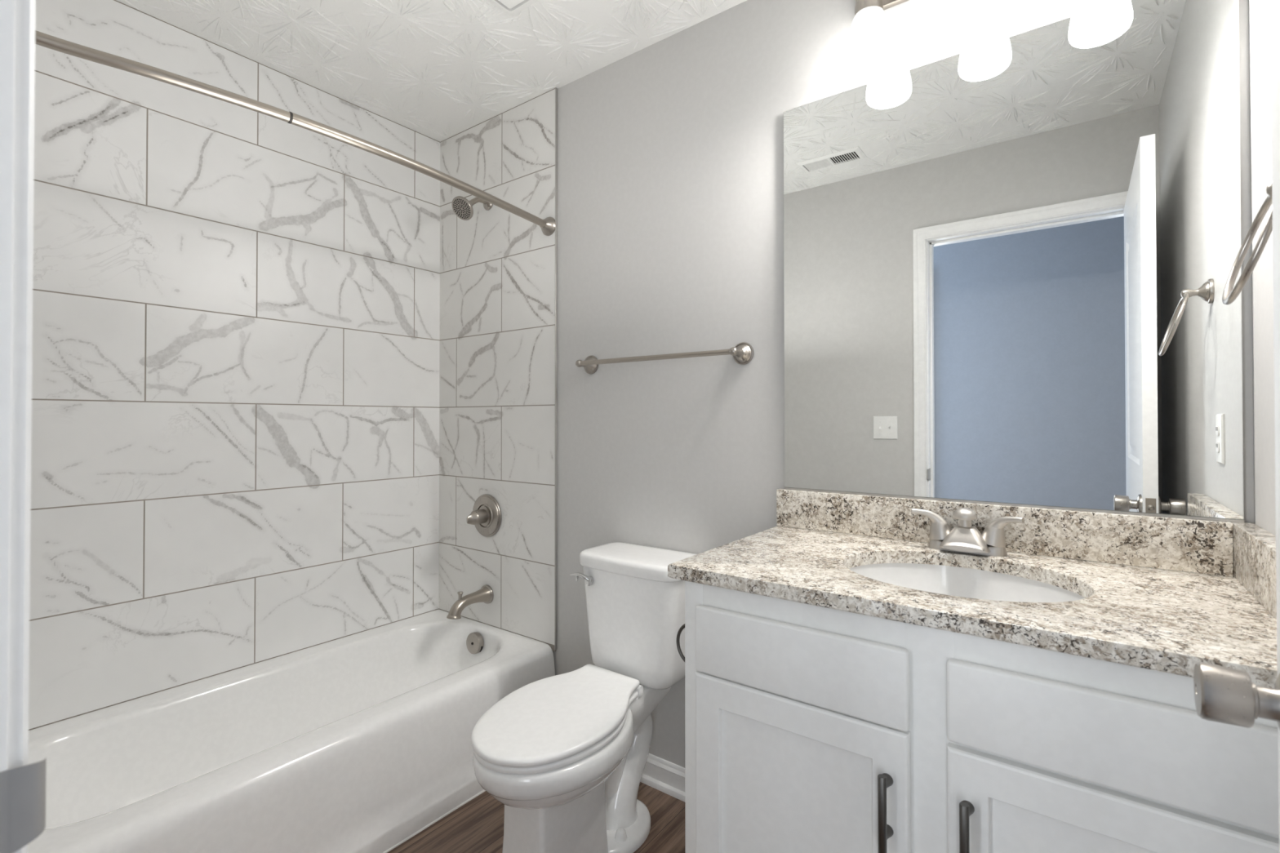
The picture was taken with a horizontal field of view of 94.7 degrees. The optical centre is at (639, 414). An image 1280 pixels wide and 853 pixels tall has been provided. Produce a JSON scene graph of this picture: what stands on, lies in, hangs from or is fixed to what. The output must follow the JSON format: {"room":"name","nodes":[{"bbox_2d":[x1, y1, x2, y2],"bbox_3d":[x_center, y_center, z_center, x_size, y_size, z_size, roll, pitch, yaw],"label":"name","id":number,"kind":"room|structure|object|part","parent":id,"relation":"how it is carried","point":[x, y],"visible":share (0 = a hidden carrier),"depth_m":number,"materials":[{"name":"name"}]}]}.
{"room":"bathroom","nodes":[
{"label":"bathroom","id":0,"kind":"room"},
{"bbox_2d":[115,0,746,142],"bbox_3d":[-0.207,-1.293,0.447,4.050,0.085,2.952,0,-1,37],"label":"ceiling","id":1,"kind":"structure","parent":0,"point":[438,70],"depth_m":1.96,"materials":[{"name":"white paint"}]},
{"bbox_2d":[487,0,538,16],"bbox_3d":[-0.371,-1.235,1.635,0.280,0.018,0.280,0,-1,37],"label":"exhaust fan","id":2,"kind":"object","parent":1,"relation":"attached to","point":[511,7],"visible":1,"depth_m":1.77,"materials":[{"name":"white plastic"}]},
{"bbox_2d":[386,782,685,852],"bbox_3d":[-0.206,1.242,0.423,4.050,0.080,2.952,0,-1,37],"label":"floor","id":3,"kind":"structure","parent":0,"point":[477,826],"depth_m":1.72,"materials":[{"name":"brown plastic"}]},
{"bbox_2d":[26,609,555,852],"bbox_3d":[-1.051,1.041,1.804,0.764,0.350,1.524,0,-1,37],"label":"bathtub","id":4,"kind":"object","parent":3,"relation":"on","point":[361,742],"visible":0.93,"depth_m":1.72,"materials":[{"name":"ceramic"}]},
{"bbox_2d":[471,542,697,852],"bbox_3d":[-0.141,0.822,1.644,0.382,0.784,0.706,0,-1,37],"label":"toilet","id":5,"kind":"object","parent":3,"relation":"on","point":[565,755],"visible":0.93,"depth_m":1.61,"materials":[{"name":"white ceramic"}]},
{"bbox_3d":[-0.220,0.809,1.559,0.342,0.032,0.470,0,-1,37],"label":"seat","id":6,"kind":"part","parent":5,"relation":"part of","materials":[{"name":"white plastic"}]},
{"bbox_3d":[-0.220,0.783,1.560,0.349,0.049,0.477,0,-1,37],"label":"lid","id":7,"kind":"part","parent":5,"relation":"part of","materials":[{"name":"white plastic"}]},
{"bbox_3d":[-0.179,0.512,1.847,0.079,0.036,0.040,0,-1,37],"label":"flush lever","id":8,"kind":"part","parent":5,"relation":"part of","materials":[{"name":"silver metal"}]},
{"bbox_3d":[0.004,0.645,1.841,0.362,0.333,0.208,0,-1,37],"label":"tank","id":9,"kind":"part","parent":5,"relation":"part of","materials":[{"name":"white ceramic"}]},
{"bbox_3d":[0.002,0.454,1.841,0.382,0.046,0.223,0,-1,37],"label":"tank lid","id":10,"kind":"part","parent":5,"relation":"part of","materials":[{"name":"white ceramic"}]},
{"bbox_2d":[684,580,1279,852],"bbox_3d":[0.615,0.774,1.141,0.919,0.870,0.624,0,-1,37],"label":"vanity cabinet","id":11,"kind":"object","parent":3,"relation":"on","point":[809,728],"visible":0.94,"depth_m":0.93,"materials":[{"name":"paint"}]},
{"bbox_2d":[675,623,684,662],"bbox_3d":[0.102,0.493,1.270,0.056,0.109,0.017,0,-1,37],"label":"toilet paper holder","id":12,"kind":"object","parent":11,"relation":"attached to","point":[682,627],"visible":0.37,"depth_m":1.28,"materials":[{"name":"metal"}]},
{"bbox_3d":[0.273,0.445,1.065,0.396,0.130,0.018,0,-1,37],"label":"drawer","id":13,"kind":"part","parent":11,"relation":"part of","materials":[{"name":"paint"}]},
{"bbox_3d":[0.273,0.798,1.062,0.396,0.570,0.018,0,-1,37],"label":"door","id":14,"kind":"part","parent":11,"relation":"part of","materials":[{"name":"paint"}]},
{"bbox_3d":[0.390,0.636,0.942,0.020,0.126,0.036,0,-1,37],"label":"handle","id":15,"kind":"part","parent":11,"relation":"part of","materials":[{"name":"metal"}]},
{"bbox_3d":[0.483,0.635,0.874,0.020,0.126,0.036,0,-1,37],"label":"handle","id":16,"kind":"part","parent":11,"relation":"part of","materials":[{"name":"metal"}]},
{"bbox_2d":[667,525,1277,688],"bbox_3d":[0.615,0.324,1.173,0.954,0.029,0.583,0,-1,37],"label":"countertop","id":17,"kind":"structure","parent":11,"relation":"on","point":[1170,621],"depth_m":0.98,"materials":[{"name":"beige stone"}]},
{"bbox_2d":[849,563,1084,602],"bbox_3d":[0.622,0.411,1.157,0.483,0.145,0.412,0,-1,37],"label":"sink basin","id":18,"kind":"object","parent":17,"relation":"in","point":[964,582],"visible":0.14,"depth_m":1.30,"materials":[{"name":"ceramic"}]},
{"bbox_2d":[911,507,1024,556],"bbox_3d":[0.736,0.261,1.333,0.226,0.099,0.090,0,-1,37],"label":"faucet","id":19,"kind":"object","parent":17,"relation":"on","point":[964,537],"visible":1,"depth_m":1.31,"materials":[{"name":"silver metal"}]},
{"bbox_3d":[0.689,0.257,1.387,0.089,0.071,0.051,0,-1,31],"label":"handle","id":20,"kind":"part","parent":19,"relation":"part of","materials":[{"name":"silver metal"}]},
{"bbox_3d":[0.731,0.278,1.326,0.100,0.050,0.074,0,-1,37],"label":"spout","id":21,"kind":"part","parent":19,"relation":"part of","materials":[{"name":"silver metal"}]},
{"bbox_3d":[0.735,0.233,1.334,0.049,0.044,0.049,0,-1,37],"label":"lift knob","id":22,"kind":"part","parent":19,"relation":"part of","materials":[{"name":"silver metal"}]},
{"bbox_3d":[0.801,0.256,1.303,0.089,0.071,0.051,-1,-1,43],"label":"handle","id":23,"kind":"part","parent":19,"relation":"part of","materials":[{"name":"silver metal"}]},
{"bbox_2d":[1230,521,1276,619],"bbox_3d":[0.987,0.255,0.903,0.033,0.102,0.572,0,-1,37],"label":"side splash","id":24,"kind":"object","parent":17,"relation":"on","point":[1254,546],"visible":0.78,"depth_m":0.98,"materials":[{"name":"beige stone"}]},
{"bbox_3d":[0.637,0.440,0.795,0.399,0.124,0.018,0,-1,37],"label":"drawer","id":25,"kind":"part","parent":11,"relation":"part of","materials":[{"name":"paint"}]},
{"bbox_3d":[0.637,0.795,0.791,0.399,0.570,0.018,0,-1,37],"label":"door","id":26,"kind":"part","parent":11,"relation":"part of","materials":[{"name":"paint"}]},
{"bbox_2d":[552,0,1253,768],"bbox_3d":[0.161,-0.012,1.938,2.790,2.458,0.100,0,-1,37],"label":"wall","id":27,"kind":"structure","parent":0,"point":[670,152],"depth_m":1.88,"materials":[{"name":"paint"}]},
{"bbox_2d":[28,0,439,730],"bbox_3d":[-1.361,-0.176,2.050,0.010,2.128,1.536,0,-1,37],"label":"wall tile","id":28,"kind":"structure","parent":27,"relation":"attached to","point":[235,432],"depth_m":1.97,"materials":[{"name":"tile"}]},
{"bbox_2d":[438,88,556,651],"bbox_3d":[-0.610,-0.172,2.443,0.728,2.128,0.008,0,-1,37],"label":"wall tile","id":29,"kind":"structure","parent":27,"relation":"attached to","point":[497,340],"depth_m":2.40,"materials":[{"name":"tile"}]},
{"bbox_2d":[35,30,555,235],"bbox_3d":[-0.778,-0.723,1.617,0.128,0.071,1.533,0,-1,37],"label":"shower rod","id":30,"kind":"object","parent":29,"relation":"attached to","point":[548,224],"visible":0.98,"depth_m":1.40,"materials":[{"name":"silver metal"}]},
{"bbox_2d":[446,584,493,619],"bbox_3d":[-0.690,0.753,2.370,0.077,0.099,0.191,0,-1,37],"label":"tub spout","id":31,"kind":"object","parent":29,"relation":"attached to","point":[486,595],"visible":1,"depth_m":2.36,"materials":[{"name":"silver metal"}]},
{"bbox_3d":[-0.714,0.719,2.340,0.023,0.031,0.023,0,-1,37],"label":"diverter knob","id":32,"kind":"part","parent":31,"relation":"part of","materials":[{"name":"silver metal"}]},
{"bbox_2d":[451,195,493,220],"bbox_3d":[-0.678,-0.849,2.392,0.096,0.132,0.168,0,-1,37],"label":"shower","id":33,"kind":"object","parent":29,"relation":"attached to","point":[462,207],"visible":0.93,"depth_m":2.35,"materials":[{"name":"silver metal"}]},
{"bbox_3d":[-0.663,-0.870,2.420,0.022,0.055,0.106,0,-1,37],"label":"arm","id":34,"kind":"part","parent":33,"relation":"part of","materials":[{"name":"silver metal"}]},
{"bbox_2d":[466,493,501,537],"bbox_3d":[-0.665,0.419,2.409,0.177,0.177,0.105,0,-1,37],"label":"shower valve","id":35,"kind":"object","parent":29,"relation":"attached to","point":[486,514],"visible":1,"depth_m":2.41,"materials":[{"name":"silver metal"}]},
{"bbox_3d":[-0.658,0.419,2.419,0.080,0.080,0.055,0,-1,37],"label":"handle","id":36,"kind":"part","parent":35,"relation":"part of","materials":[{"name":"silver metal"}]},
{"bbox_2d":[554,87,557,650],"bbox_3d":[-0.317,-0.177,2.225,0.004,2.123,0.010,0,-1,37],"label":"trim","id":37,"kind":"structure","parent":27,"relation":"attached to","point":[556,89],"depth_m":2.22,"materials":[{"name":"tile"}]},
{"bbox_2d":[640,753,684,801],"bbox_3d":[0.061,1.171,1.923,0.905,0.090,0.024,0,-1,37],"label":"baseboard","id":38,"kind":"structure","parent":27,"relation":"attached to","point":[665,776],"depth_m":1.91,"materials":[{"name":"white paint"}]},
{"bbox_2d":[575,342,753,373],"bbox_3d":[0.044,-0.182,1.915,0.672,0.068,0.079,0,-1,37],"label":"towel bar","id":39,"kind":"object","parent":27,"relation":"attached to","point":[742,353],"visible":1,"depth_m":1.82,"materials":[{"name":"silver metal"}]},
{"bbox_3d":[-0.192,-0.180,2.104,0.068,0.068,0.056,0,-1,37],"label":"post","id":40,"kind":"part","parent":39,"relation":"part of","materials":[{"name":"silver metal"}]},
{"bbox_3d":[0.294,-0.183,1.744,0.068,0.068,0.056,0,-1,37],"label":"post","id":41,"kind":"part","parent":39,"relation":"part of","materials":[{"name":"silver metal"}]},
{"bbox_2d":[844,0,1098,78],"bbox_3d":[0.760,-1.010,1.337,0.570,0.302,0.165,0,-1,37],"label":"vanity light","id":42,"kind":"object","parent":27,"relation":"attached to","point":[869,49],"visible":1,"depth_m":1.40,"materials":[{"name":"white glass"}]},
{"bbox_3d":[0.564,-0.923,1.452,0.116,0.131,0.116,0,-1,37],"label":"lamp shade","id":43,"kind":"part","parent":42,"relation":"part of","materials":[{"name":"white glass"}]},
{"bbox_3d":[0.803,-1.106,1.396,0.570,0.110,0.022,0,-1,37],"label":"plate","id":44,"kind":"part","parent":42,"relation":"part of","materials":[{"name":"silver metal"}]},
{"bbox_3d":[0.746,-0.924,1.317,0.116,0.131,0.116,0,-1,37],"label":"lamp shade","id":45,"kind":"part","parent":42,"relation":"part of","materials":[{"name":"white glass"}]},
{"bbox_3d":[0.928,-0.926,1.182,0.116,0.131,0.116,0,-1,37],"label":"lamp shade","id":46,"kind":"part","parent":42,"relation":"part of","materials":[{"name":"white glass"}]},
{"bbox_2d":[776,488,1233,577],"bbox_3d":[0.765,0.260,1.404,0.921,0.102,0.032,0,-1,37],"label":"backsplash","id":47,"kind":"structure","parent":27,"relation":"attached to","point":[1200,546],"depth_m":1.28,"materials":[{"name":"beige stone"}]},
{"bbox_2d":[783,0,1244,522],"bbox_3d":[0.784,-0.330,1.408,0.924,1.078,0.014,0,-1,37],"label":"wall mirror","id":48,"kind":"object","parent":27,"relation":"attached to","point":[1008,262],"visible":1,"depth_m":1.33,"materials":[{"name":"silver mirror"}]},
{"bbox_2d":[1248,0,1275,535],"bbox_3d":[0.720,-0.027,0.433,0.100,2.458,1.650,0,-1,37],"label":"wall","id":49,"kind":"structure","parent":0,"point":[1260,42],"depth_m":1.06,"materials":[{"name":"paint"}]},
{"bbox_2d":[1222,181,1272,304],"bbox_3d":[0.874,-0.250,0.811,0.100,0.185,0.162,0,-1,37],"label":"towel ring","id":50,"kind":"object","parent":49,"relation":"attached to","point":[1230,295],"visible":0.86,"depth_m":0.82,"materials":[{"name":"silver metal"}]},
{"bbox_3d":[0.882,-0.311,0.806,0.036,0.023,0.023,0,-1,37],"label":"post","id":51,"kind":"part","parent":50,"relation":"part of","materials":[{"name":"silver metal"}]},
{"bbox_3d":[-0.818,-0.025,0.618,2.790,2.458,0.115,0,-1,37],"label":"wall","id":52,"kind":"structure","parent":0,"visible":0},
{"bbox_2d":[0,0,15,772],"bbox_3d":[-0.153,0.157,0.123,0.791,2.084,0.115,0,-1,37],"label":"trim","id":53,"kind":"structure","parent":52,"relation":"attached to","point":[7,7],"depth_m":0.39,"materials":[{"name":"white paint"}]},
{"bbox_2d":[8,0,35,852],"bbox_3d":[-0.114,0.135,0.176,0.881,2.129,0.016,0,-1,37],"label":"trim","id":54,"kind":"structure","parent":52,"relation":"attached to","point":[24,41],"depth_m":0.40,"materials":[{"name":"white paint"}]},
{"bbox_2d":[0,757,46,852],"bbox_3d":[-0.427,0.266,0.389,0.007,0.058,0.051,0,-1,37],"label":"strike plate","id":55,"kind":"object","parent":52,"relation":"attached to","point":[22,788],"visible":1,"depth_m":0.40,"materials":[{"name":"metal"}]},
{"bbox_2d":[1193,0,1279,852],"bbox_3d":[0.418,0.167,0.267,0.168,2.044,0.791,0,-1,37],"label":"door","id":56,"kind":"structure","parent":52,"relation":"in","point":[1223,695],"depth_m":0.57,"materials":[{"name":"white paint"}]},
{"bbox_3d":[0.569,0.267,0.554,0.066,0.065,0.065,0,-1,37],"label":"knob","id":57,"kind":"part","parent":56,"relation":"part of","materials":[{"name":"silver metal"}]}
]}

